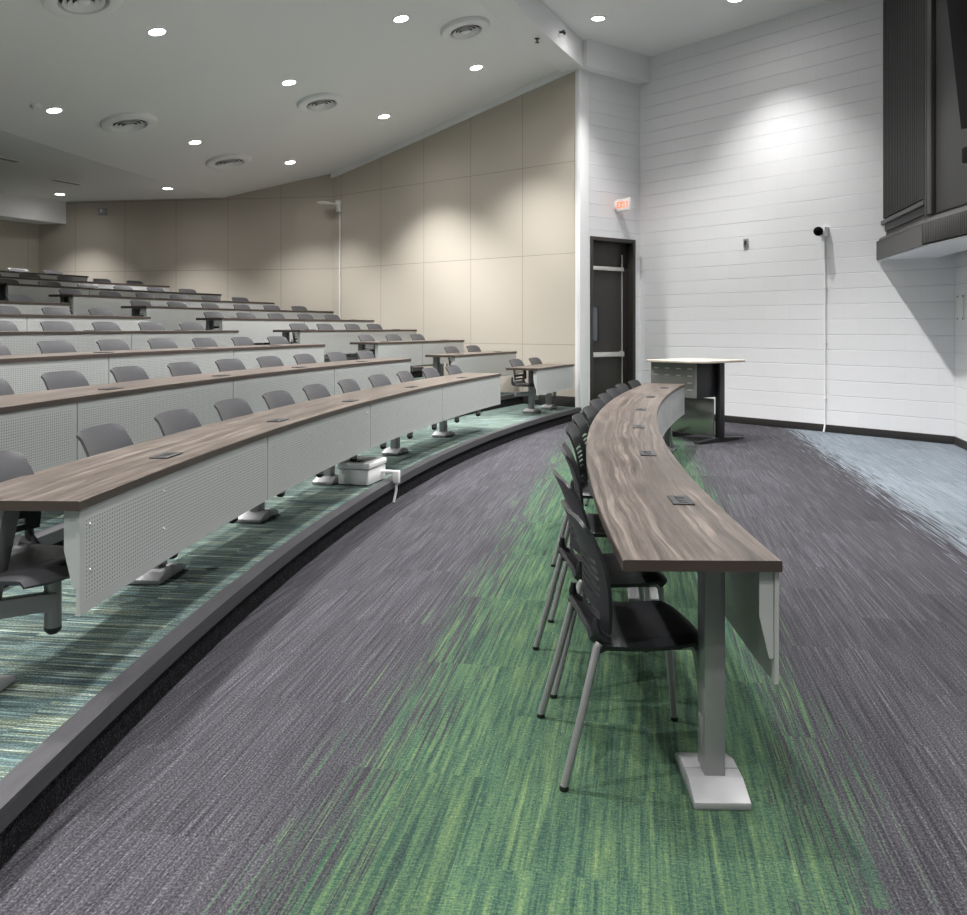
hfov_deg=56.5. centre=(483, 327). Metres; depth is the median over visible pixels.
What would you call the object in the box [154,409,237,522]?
swing seat
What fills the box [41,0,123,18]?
ceiling vent
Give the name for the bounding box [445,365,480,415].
swing seat
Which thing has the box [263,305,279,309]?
swing seat
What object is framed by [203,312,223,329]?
swing seat
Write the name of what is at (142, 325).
swing seat
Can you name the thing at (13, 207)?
soffit
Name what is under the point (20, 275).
swing seat
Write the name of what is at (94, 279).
swing seat
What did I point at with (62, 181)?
ceiling vent
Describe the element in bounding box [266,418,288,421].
power outlet
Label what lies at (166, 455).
power outlet
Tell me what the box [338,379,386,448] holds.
swing seat
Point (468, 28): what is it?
ceiling vent
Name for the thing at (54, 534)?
trim
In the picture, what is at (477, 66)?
recessed light
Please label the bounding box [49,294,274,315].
desk
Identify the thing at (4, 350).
swing seat
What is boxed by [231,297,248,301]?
swing seat
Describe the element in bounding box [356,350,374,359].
swing seat
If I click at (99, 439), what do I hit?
swing seat
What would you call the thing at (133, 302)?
swing seat
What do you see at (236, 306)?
swing seat
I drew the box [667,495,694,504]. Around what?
power outlet
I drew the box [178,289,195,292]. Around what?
swing seat
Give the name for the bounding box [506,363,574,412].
desk
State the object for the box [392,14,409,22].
recessed light
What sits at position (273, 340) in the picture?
swing seat
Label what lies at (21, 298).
swing seat
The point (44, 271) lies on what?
swing seat
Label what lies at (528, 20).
beam
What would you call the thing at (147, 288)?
swing seat
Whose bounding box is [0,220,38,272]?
wall
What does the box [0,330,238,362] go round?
desk
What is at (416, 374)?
floor
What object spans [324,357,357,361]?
trim
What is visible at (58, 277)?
swing seat
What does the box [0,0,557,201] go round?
ceiling
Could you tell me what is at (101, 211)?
alarm box
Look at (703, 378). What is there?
desk
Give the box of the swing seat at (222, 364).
[215,359,245,371]
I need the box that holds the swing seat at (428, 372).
[421,368,459,422]
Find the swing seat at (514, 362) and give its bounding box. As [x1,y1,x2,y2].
[509,359,538,401]
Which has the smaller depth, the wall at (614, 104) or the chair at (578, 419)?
the chair at (578, 419)
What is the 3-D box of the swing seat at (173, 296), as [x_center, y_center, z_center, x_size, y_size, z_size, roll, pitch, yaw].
[-5.259,-0.286,15.915,0.484,0.606,0.519,0,0,26]
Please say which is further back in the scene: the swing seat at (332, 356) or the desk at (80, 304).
the desk at (80, 304)
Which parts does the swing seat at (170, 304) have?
backrest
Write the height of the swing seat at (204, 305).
0.606 m
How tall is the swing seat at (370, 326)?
0.606 m
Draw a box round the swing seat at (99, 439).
[76,424,178,558]
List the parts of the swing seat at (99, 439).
backrest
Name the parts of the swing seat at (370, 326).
backrest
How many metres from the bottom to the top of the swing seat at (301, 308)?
0.606 m
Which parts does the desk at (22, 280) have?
modesty panel, modesty panel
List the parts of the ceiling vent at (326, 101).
ring blade, ring blade, ring blade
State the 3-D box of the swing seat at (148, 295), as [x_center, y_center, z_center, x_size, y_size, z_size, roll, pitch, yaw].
[-5.578,-0.286,15.182,0.484,0.606,0.519,0,0,23]
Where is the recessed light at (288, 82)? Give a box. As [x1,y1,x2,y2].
[281,79,296,85]
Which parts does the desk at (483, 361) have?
leg, modesty panel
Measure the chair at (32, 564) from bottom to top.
0.606 m
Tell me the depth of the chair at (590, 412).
6.82 m
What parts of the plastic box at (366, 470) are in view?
lid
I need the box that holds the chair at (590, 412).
[582,405,598,505]
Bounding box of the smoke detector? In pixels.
[30,103,41,109]
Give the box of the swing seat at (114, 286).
[113,285,132,289]
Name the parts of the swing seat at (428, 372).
backrest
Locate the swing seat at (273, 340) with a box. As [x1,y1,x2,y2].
[267,336,288,348]
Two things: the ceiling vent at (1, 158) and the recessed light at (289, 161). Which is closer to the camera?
the ceiling vent at (1, 158)
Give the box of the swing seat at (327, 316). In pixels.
[324,314,340,319]
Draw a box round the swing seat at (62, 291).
[59,289,81,313]
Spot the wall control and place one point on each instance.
(745, 241)
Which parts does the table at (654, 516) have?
modesty panel, leg, modesty panel, plate, leg, modesty panel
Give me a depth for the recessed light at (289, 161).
16.34 m
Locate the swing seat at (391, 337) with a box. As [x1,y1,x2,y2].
[385,334,412,372]
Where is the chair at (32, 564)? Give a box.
[0,450,69,634]
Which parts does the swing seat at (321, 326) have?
backrest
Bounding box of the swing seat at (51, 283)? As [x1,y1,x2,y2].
[38,281,60,285]
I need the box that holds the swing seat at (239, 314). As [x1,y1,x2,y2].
[236,312,263,344]
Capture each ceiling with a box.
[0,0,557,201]
[541,0,832,56]
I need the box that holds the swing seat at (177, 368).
[167,362,201,376]
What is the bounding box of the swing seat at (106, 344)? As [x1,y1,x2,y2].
[96,339,129,357]
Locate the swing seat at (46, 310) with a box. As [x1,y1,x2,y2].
[41,307,71,314]
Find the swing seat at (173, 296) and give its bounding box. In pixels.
[170,294,188,298]
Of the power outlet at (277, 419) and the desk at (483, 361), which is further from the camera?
the desk at (483, 361)
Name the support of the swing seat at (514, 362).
attached to the desk at (547, 378)
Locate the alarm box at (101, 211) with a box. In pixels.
[98,208,106,214]
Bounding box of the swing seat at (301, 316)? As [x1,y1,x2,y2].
[297,314,313,318]
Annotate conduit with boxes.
[339,212,340,318]
[823,241,826,431]
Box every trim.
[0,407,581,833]
[34,393,521,544]
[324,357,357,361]
[331,69,575,177]
[413,367,422,370]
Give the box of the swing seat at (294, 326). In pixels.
[289,323,308,343]
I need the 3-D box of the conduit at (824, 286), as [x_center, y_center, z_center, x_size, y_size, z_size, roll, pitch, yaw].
[4.577,0.118,12.082,0.056,2.566,0.050,0,0,-38]
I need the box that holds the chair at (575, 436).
[551,423,592,566]
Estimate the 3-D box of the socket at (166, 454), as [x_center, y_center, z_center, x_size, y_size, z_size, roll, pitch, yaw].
[-1.369,0.547,3.884,0.034,0.002,0.126,0,0,4]
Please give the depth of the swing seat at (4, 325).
8.43 m
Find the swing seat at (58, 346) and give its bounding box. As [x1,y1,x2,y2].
[37,340,76,360]
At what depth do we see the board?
10.50 m
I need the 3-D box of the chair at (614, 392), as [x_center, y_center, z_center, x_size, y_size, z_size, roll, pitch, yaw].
[1.407,0.997,8.725,0.500,0.806,0.540,0,0,23]
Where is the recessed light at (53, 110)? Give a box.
[45,107,63,113]
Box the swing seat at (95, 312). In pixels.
[88,308,113,315]
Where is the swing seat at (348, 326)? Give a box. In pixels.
[344,324,360,354]
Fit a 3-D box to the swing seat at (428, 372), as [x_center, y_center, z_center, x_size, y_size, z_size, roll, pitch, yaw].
[-0.426,0.758,10.048,0.484,0.606,0.519,0,0,18]
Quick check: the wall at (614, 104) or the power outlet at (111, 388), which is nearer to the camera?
the power outlet at (111, 388)
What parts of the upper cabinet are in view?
rail, corner post, panel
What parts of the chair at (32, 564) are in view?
backrest, swing arm, seat, support post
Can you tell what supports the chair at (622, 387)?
on the floor at (370, 738)
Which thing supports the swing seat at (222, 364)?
attached to the desk at (43, 426)
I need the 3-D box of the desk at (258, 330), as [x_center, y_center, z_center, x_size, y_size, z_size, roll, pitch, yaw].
[-3.128,0.190,14.929,0.525,0.680,4.261,0,0,24]
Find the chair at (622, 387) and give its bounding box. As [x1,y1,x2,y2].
[615,383,659,430]
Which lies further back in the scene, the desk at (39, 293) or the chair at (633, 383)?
the desk at (39, 293)
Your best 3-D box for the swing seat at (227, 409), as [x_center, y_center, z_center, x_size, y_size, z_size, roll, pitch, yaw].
[-1.400,0.758,5.620,0.484,0.606,0.519,0,0,10]
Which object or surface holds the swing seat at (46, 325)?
attached to the desk at (17, 342)
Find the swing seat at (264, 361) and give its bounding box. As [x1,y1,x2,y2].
[256,356,283,367]
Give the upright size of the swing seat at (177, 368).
0.606 m
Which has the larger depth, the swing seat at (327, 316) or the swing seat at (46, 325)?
the swing seat at (327, 316)
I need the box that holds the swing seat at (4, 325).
[0,320,18,330]
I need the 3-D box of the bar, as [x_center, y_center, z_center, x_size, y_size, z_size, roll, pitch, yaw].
[4.489,-1.590,8.116,0.180,0.140,0.400,0,0,5]
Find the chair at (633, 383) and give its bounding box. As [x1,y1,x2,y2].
[628,380,672,447]
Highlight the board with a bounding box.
[957,295,963,319]
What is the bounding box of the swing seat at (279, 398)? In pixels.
[262,390,323,477]
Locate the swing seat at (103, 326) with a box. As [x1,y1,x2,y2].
[91,321,120,330]
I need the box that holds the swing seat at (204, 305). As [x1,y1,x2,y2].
[201,303,218,307]
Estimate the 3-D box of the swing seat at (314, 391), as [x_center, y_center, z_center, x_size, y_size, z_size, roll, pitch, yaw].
[-1.158,0.758,7.112,0.484,0.606,0.519,0,0,12]
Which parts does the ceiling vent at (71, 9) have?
ring blade, ring blade, ring blade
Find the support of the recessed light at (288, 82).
in the ceiling at (217, 72)
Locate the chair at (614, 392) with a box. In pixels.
[606,388,620,398]
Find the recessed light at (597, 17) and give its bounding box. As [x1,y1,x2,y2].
[590,15,605,20]
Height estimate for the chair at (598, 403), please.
0.806 m
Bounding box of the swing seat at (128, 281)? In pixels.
[126,280,142,283]
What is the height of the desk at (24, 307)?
0.680 m
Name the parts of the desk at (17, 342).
modesty panel, modesty panel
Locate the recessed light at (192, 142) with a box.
[188,140,201,144]
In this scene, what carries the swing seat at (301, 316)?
attached to the desk at (258, 330)
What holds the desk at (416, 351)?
on the floor
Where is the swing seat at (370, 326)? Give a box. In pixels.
[367,324,382,352]
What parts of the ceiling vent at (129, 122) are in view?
ring blade, ring blade, ring blade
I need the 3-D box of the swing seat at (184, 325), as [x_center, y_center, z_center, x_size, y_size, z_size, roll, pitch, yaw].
[-3.513,0.236,11.247,0.484,0.606,0.519,0,0,20]
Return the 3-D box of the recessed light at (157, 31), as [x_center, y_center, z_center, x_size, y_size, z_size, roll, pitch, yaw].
[-3.620,-3.282,9.978,0.222,0.057,0.228,0,0,0]
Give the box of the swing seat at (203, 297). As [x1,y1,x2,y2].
[202,296,219,299]
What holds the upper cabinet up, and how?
attached to the wall at (960, 257)
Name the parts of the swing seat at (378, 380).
backrest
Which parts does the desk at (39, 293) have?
leg, modesty panel, modesty panel, modesty panel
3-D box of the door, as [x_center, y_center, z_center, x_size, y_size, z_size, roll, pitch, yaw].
[2.002,-0.011,14.352,1.029,2.823,0.200,0,0,-38]
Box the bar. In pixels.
[962,146,966,162]
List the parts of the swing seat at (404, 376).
backrest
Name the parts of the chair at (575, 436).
leg, backrest, seat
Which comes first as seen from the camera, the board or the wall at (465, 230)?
the board
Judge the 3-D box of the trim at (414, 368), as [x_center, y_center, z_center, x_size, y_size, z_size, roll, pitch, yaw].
[-3.397,0.729,6.059,1.858,0.062,20.479,0,0,8]
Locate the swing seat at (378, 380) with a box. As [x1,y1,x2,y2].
[368,374,412,438]
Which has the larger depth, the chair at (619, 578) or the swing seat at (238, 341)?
the swing seat at (238, 341)
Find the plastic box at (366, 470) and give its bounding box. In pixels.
[337,456,399,501]
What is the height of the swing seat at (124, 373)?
0.606 m
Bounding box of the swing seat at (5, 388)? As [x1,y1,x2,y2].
[0,378,14,395]
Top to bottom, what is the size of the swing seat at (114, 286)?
0.606 m
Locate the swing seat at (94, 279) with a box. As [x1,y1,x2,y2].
[93,278,110,282]
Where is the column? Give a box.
[577,39,649,412]
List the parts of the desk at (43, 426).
modesty panel, modesty panel, modesty panel, modesty panel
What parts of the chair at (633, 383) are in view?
backrest, leg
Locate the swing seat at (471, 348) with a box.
[466,345,480,351]
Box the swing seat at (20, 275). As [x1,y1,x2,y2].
[19,274,39,277]
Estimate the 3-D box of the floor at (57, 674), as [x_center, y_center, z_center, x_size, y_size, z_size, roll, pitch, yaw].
[-0.822,1.365,5.216,2.672,0.270,18.902,0,0,6]
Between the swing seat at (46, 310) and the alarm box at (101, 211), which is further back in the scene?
the alarm box at (101, 211)
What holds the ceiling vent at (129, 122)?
in the ceiling at (217, 72)
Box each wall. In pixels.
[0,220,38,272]
[39,174,332,343]
[333,71,574,406]
[575,69,639,406]
[640,0,954,435]
[955,250,966,440]
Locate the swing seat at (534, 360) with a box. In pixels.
[528,357,556,397]
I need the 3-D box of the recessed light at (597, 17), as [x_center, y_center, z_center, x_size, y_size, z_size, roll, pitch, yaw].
[1.618,-4.367,12.704,0.228,0.014,0.228,0,0,0]
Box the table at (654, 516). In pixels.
[586,383,782,810]
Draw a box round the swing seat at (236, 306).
[233,304,249,308]
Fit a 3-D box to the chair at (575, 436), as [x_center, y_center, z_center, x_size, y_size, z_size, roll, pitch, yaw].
[0.693,0.997,5.480,0.500,0.806,0.540,0,0,12]
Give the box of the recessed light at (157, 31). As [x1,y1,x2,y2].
[146,27,167,35]
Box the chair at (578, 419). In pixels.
[563,413,589,536]
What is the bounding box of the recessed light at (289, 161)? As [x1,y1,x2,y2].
[284,160,295,163]
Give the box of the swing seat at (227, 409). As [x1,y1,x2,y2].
[214,398,284,496]
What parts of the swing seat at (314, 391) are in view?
backrest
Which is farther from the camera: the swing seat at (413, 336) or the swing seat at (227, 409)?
the swing seat at (413, 336)
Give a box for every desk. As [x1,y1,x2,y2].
[0,270,88,280]
[0,276,169,314]
[0,283,221,309]
[0,300,70,314]
[0,314,150,334]
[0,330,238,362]
[0,344,324,393]
[0,358,410,471]
[0,373,500,691]
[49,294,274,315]
[121,306,333,329]
[196,318,373,355]
[273,329,416,355]
[350,340,463,375]
[425,351,516,391]
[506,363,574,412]
[647,358,744,444]
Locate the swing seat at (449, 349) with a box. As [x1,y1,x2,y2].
[444,346,459,365]
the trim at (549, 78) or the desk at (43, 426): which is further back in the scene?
the trim at (549, 78)
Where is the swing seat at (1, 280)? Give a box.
[0,278,18,300]
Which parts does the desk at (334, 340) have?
leg, modesty panel, modesty panel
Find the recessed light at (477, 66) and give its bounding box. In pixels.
[468,64,482,70]
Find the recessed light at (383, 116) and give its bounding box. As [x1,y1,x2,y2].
[377,114,390,118]
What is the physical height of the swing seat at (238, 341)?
0.606 m
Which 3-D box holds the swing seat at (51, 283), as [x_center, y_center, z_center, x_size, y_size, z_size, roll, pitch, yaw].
[-6.967,-0.460,14.688,0.484,0.606,0.519,0,0,23]
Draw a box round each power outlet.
[98,387,123,389]
[149,452,182,458]
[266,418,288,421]
[639,451,656,455]
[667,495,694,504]
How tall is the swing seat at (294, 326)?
0.606 m
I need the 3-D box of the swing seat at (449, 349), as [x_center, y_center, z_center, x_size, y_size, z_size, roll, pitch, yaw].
[-0.321,0.584,13.469,0.484,0.606,0.519,0,0,23]
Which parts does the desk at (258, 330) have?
leg, modesty panel, modesty panel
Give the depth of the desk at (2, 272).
16.71 m
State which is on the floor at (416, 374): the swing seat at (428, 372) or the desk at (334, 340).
the desk at (334, 340)
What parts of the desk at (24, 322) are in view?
modesty panel, modesty panel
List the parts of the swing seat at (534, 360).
backrest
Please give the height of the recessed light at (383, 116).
0.049 m
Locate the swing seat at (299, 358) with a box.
[293,354,315,364]
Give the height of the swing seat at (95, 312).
0.606 m
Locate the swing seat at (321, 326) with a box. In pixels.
[316,323,333,355]
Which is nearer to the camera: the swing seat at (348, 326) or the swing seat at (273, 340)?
the swing seat at (273, 340)
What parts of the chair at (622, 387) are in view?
backrest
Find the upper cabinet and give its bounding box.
[876,0,966,260]
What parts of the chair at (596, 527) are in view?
leg, leg, backrest, seat, leg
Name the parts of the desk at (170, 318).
leg, modesty panel, modesty panel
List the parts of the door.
lite glass, lite frame, head rail, transom panel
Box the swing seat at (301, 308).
[291,306,307,310]
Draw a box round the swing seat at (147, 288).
[146,287,163,290]
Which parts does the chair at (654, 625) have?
leg, leg, backrest, seat frame, seat, leg, leg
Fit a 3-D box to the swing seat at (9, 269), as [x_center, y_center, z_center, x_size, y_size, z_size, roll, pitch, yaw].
[-8.523,-0.808,16.698,0.484,0.606,0.519,0,0,24]
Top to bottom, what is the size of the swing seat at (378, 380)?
0.606 m
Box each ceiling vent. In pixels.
[0,157,22,162]
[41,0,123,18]
[51,179,83,184]
[100,112,157,133]
[206,153,251,169]
[297,92,344,112]
[440,16,489,41]
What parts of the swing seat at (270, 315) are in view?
backrest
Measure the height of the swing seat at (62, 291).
0.606 m
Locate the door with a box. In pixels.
[590,236,635,400]
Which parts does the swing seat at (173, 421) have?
backrest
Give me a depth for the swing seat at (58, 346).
7.45 m
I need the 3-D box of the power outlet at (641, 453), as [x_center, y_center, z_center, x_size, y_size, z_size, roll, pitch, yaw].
[0.859,0.657,4.707,0.097,0.006,0.172,0,0,0]
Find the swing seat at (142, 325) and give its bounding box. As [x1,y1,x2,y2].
[138,322,164,333]
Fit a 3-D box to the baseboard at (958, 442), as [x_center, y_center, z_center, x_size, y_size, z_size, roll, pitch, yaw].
[3.900,1.350,3.744,0.012,0.100,14.500,0,0,14]
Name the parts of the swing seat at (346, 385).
backrest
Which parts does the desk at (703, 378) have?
panel, modesty panel, leg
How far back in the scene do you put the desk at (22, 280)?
16.05 m
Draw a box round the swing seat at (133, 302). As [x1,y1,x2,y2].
[130,300,150,315]
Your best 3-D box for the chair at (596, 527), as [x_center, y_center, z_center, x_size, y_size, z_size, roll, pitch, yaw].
[0.577,0.997,4.515,0.500,0.806,0.540,0,0,5]
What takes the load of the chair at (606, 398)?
on the floor at (370, 738)
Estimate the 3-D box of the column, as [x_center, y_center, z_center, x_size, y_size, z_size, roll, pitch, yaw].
[2.057,-1.500,14.171,1.450,5.800,0.260,0,0,-38]
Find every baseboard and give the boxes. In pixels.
[522,395,574,406]
[662,409,953,444]
[954,436,966,449]
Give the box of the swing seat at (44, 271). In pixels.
[43,270,62,273]
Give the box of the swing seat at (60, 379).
[41,371,89,389]
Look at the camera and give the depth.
12.02 m
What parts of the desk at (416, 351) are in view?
leg, modesty panel, leg, modesty panel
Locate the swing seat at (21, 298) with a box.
[6,295,34,301]
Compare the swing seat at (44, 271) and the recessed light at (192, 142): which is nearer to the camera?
the recessed light at (192, 142)
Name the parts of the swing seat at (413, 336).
backrest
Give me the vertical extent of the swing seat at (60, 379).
0.606 m
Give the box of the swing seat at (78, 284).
[77,283,97,287]
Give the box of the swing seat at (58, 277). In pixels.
[57,276,76,280]
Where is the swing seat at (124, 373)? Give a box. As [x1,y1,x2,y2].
[110,366,148,382]
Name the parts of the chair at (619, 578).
leg, leg, backrest, seat, leg, leg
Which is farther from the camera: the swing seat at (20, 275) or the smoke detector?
the swing seat at (20, 275)
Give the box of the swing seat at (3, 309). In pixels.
[0,306,20,313]
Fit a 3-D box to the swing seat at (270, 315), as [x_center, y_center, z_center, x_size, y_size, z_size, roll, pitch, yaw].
[-3.297,0.062,14.904,0.484,0.606,0.519,0,0,22]
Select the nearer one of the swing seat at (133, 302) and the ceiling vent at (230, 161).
the swing seat at (133, 302)
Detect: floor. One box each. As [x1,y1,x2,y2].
[0,404,578,868]
[0,419,966,914]
[4,392,521,587]
[411,371,421,377]
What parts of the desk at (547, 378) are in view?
leg, leg, modesty panel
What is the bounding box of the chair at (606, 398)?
[598,393,612,404]
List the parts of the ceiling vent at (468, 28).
ring blade, ring blade, ring blade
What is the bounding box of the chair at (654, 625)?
[537,499,697,791]
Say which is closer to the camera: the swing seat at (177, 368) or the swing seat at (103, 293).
the swing seat at (177, 368)
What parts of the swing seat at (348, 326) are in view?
backrest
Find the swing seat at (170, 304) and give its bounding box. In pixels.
[167,302,186,333]
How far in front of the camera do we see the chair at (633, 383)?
10.18 m
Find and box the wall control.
[743,239,748,247]
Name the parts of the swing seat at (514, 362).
backrest, seat, swing arm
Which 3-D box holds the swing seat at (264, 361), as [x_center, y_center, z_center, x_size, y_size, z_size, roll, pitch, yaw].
[-1.926,0.584,8.758,0.484,0.606,0.519,0,0,16]
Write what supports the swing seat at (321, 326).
attached to the desk at (334, 340)
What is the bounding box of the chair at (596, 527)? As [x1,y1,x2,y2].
[548,443,650,622]
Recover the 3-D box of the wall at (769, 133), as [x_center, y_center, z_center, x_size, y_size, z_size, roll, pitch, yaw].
[4.178,-1.525,12.792,0.200,6.050,4.978,0,0,-38]
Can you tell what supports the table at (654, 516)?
on the floor at (370, 738)
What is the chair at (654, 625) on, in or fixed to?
on the floor at (370, 738)
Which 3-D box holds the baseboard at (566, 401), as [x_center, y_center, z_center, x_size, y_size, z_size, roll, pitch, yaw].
[-0.764,1.146,15.755,5.814,0.160,0.012,0,0,41]
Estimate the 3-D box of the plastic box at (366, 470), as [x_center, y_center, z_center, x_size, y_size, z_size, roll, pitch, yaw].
[-0.896,1.220,7.152,0.418,0.345,0.375,0,0,15]
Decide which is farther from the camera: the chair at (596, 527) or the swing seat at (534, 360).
the swing seat at (534, 360)
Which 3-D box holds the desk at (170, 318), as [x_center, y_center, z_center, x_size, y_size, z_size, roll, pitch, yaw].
[-4.139,0.016,15.342,0.546,0.680,4.919,0,0,24]
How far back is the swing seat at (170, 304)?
14.42 m
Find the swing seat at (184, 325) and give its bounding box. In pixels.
[179,322,203,329]
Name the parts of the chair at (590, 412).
backrest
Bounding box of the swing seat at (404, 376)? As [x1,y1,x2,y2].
[396,371,436,429]
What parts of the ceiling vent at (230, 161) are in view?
ring blade, ring blade, ring blade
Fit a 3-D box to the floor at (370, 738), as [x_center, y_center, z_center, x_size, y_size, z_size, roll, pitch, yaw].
[0.949,1.460,5.340,9.897,0.120,19.280,0,0,0]
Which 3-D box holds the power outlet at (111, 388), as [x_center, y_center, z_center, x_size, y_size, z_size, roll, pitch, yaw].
[-2.307,0.377,5.574,0.100,0.006,0.173,0,0,0]
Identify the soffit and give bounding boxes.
[0,192,65,223]
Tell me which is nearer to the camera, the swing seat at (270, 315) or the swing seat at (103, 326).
the swing seat at (103, 326)
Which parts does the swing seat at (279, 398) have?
backrest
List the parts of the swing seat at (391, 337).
backrest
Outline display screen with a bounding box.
[947,0,966,128]
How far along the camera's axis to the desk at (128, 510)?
4.09 m
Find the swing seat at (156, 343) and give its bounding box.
[147,338,177,354]
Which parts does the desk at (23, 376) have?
modesty panel, modesty panel, modesty panel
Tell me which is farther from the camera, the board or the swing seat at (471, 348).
the swing seat at (471, 348)
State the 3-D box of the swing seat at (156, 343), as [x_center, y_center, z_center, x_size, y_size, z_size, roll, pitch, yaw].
[-3.026,0.410,8.891,0.484,0.606,0.519,0,0,15]
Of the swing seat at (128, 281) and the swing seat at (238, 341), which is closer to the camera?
the swing seat at (238, 341)
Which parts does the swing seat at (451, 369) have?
backrest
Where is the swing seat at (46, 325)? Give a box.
[40,321,74,334]
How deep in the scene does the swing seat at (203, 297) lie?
16.77 m
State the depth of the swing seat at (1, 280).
14.05 m
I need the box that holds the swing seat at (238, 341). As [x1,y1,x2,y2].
[231,337,253,350]
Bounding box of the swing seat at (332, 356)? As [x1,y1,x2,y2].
[326,352,347,361]
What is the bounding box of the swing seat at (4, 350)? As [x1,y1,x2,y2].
[0,343,10,354]
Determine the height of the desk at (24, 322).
0.680 m
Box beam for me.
[478,0,582,71]
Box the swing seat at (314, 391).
[302,384,356,460]
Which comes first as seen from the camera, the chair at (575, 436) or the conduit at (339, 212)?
the chair at (575, 436)
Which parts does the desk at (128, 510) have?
leg, leg, modesty panel, leg, modesty panel, leg, leg, modesty panel, leg, modesty panel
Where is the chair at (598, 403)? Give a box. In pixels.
[589,398,604,411]
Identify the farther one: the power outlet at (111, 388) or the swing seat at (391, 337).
the swing seat at (391, 337)
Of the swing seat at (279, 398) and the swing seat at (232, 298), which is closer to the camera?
the swing seat at (279, 398)
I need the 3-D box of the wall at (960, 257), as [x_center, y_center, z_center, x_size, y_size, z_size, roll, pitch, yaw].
[4.003,-1.525,3.718,0.200,6.050,14.500,0,0,14]
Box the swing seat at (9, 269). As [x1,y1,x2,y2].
[8,268,28,271]
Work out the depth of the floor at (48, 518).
5.06 m
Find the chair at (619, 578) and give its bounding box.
[533,468,668,698]
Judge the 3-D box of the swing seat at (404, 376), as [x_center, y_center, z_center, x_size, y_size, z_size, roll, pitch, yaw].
[-0.640,0.758,9.314,0.484,0.606,0.519,0,0,13]
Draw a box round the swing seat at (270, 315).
[267,313,293,343]
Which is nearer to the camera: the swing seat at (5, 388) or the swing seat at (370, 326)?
the swing seat at (5, 388)
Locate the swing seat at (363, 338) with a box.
[358,335,375,357]
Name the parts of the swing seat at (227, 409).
backrest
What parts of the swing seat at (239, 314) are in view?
backrest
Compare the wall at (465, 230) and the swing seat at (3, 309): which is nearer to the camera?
the swing seat at (3, 309)
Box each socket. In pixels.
[156,452,175,456]
[674,496,687,502]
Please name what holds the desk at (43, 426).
on the floor at (48, 518)
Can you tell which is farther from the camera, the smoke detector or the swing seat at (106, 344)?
the smoke detector
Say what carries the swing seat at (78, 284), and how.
attached to the desk at (39, 293)
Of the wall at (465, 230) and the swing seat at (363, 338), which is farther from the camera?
the wall at (465, 230)
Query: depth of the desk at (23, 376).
7.58 m
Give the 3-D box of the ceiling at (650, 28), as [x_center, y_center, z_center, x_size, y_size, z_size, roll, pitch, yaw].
[1.502,-4.430,5.124,5.332,0.120,19.058,0,0,14]
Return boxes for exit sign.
[614,198,630,211]
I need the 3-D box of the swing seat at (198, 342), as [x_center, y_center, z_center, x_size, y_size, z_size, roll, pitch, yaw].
[-2.836,0.410,9.636,0.484,0.606,0.519,0,0,14]
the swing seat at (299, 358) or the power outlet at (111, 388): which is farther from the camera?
the swing seat at (299, 358)
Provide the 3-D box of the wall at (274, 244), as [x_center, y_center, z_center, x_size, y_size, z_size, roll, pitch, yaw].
[-6.263,-1.525,18.324,6.736,6.050,0.200,0,0,10]
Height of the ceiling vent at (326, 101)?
0.204 m
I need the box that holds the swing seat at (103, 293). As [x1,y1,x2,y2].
[99,291,120,295]
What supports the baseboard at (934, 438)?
attached to the wall at (769, 133)
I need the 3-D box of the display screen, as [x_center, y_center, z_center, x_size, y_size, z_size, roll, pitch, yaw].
[4.272,-2.650,7.222,0.408,1.696,1.900,0,0,5]
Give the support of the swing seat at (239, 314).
attached to the desk at (258, 330)
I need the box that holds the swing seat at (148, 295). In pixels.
[135,293,155,297]
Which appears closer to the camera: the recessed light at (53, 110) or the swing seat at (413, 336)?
the recessed light at (53, 110)
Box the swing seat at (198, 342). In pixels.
[192,338,219,352]
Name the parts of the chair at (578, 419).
backrest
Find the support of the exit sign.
attached to the wall at (614, 104)
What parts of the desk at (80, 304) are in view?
leg, modesty panel, modesty panel, modesty panel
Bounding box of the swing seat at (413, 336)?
[410,334,432,365]
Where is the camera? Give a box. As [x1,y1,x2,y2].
[813,226,828,240]

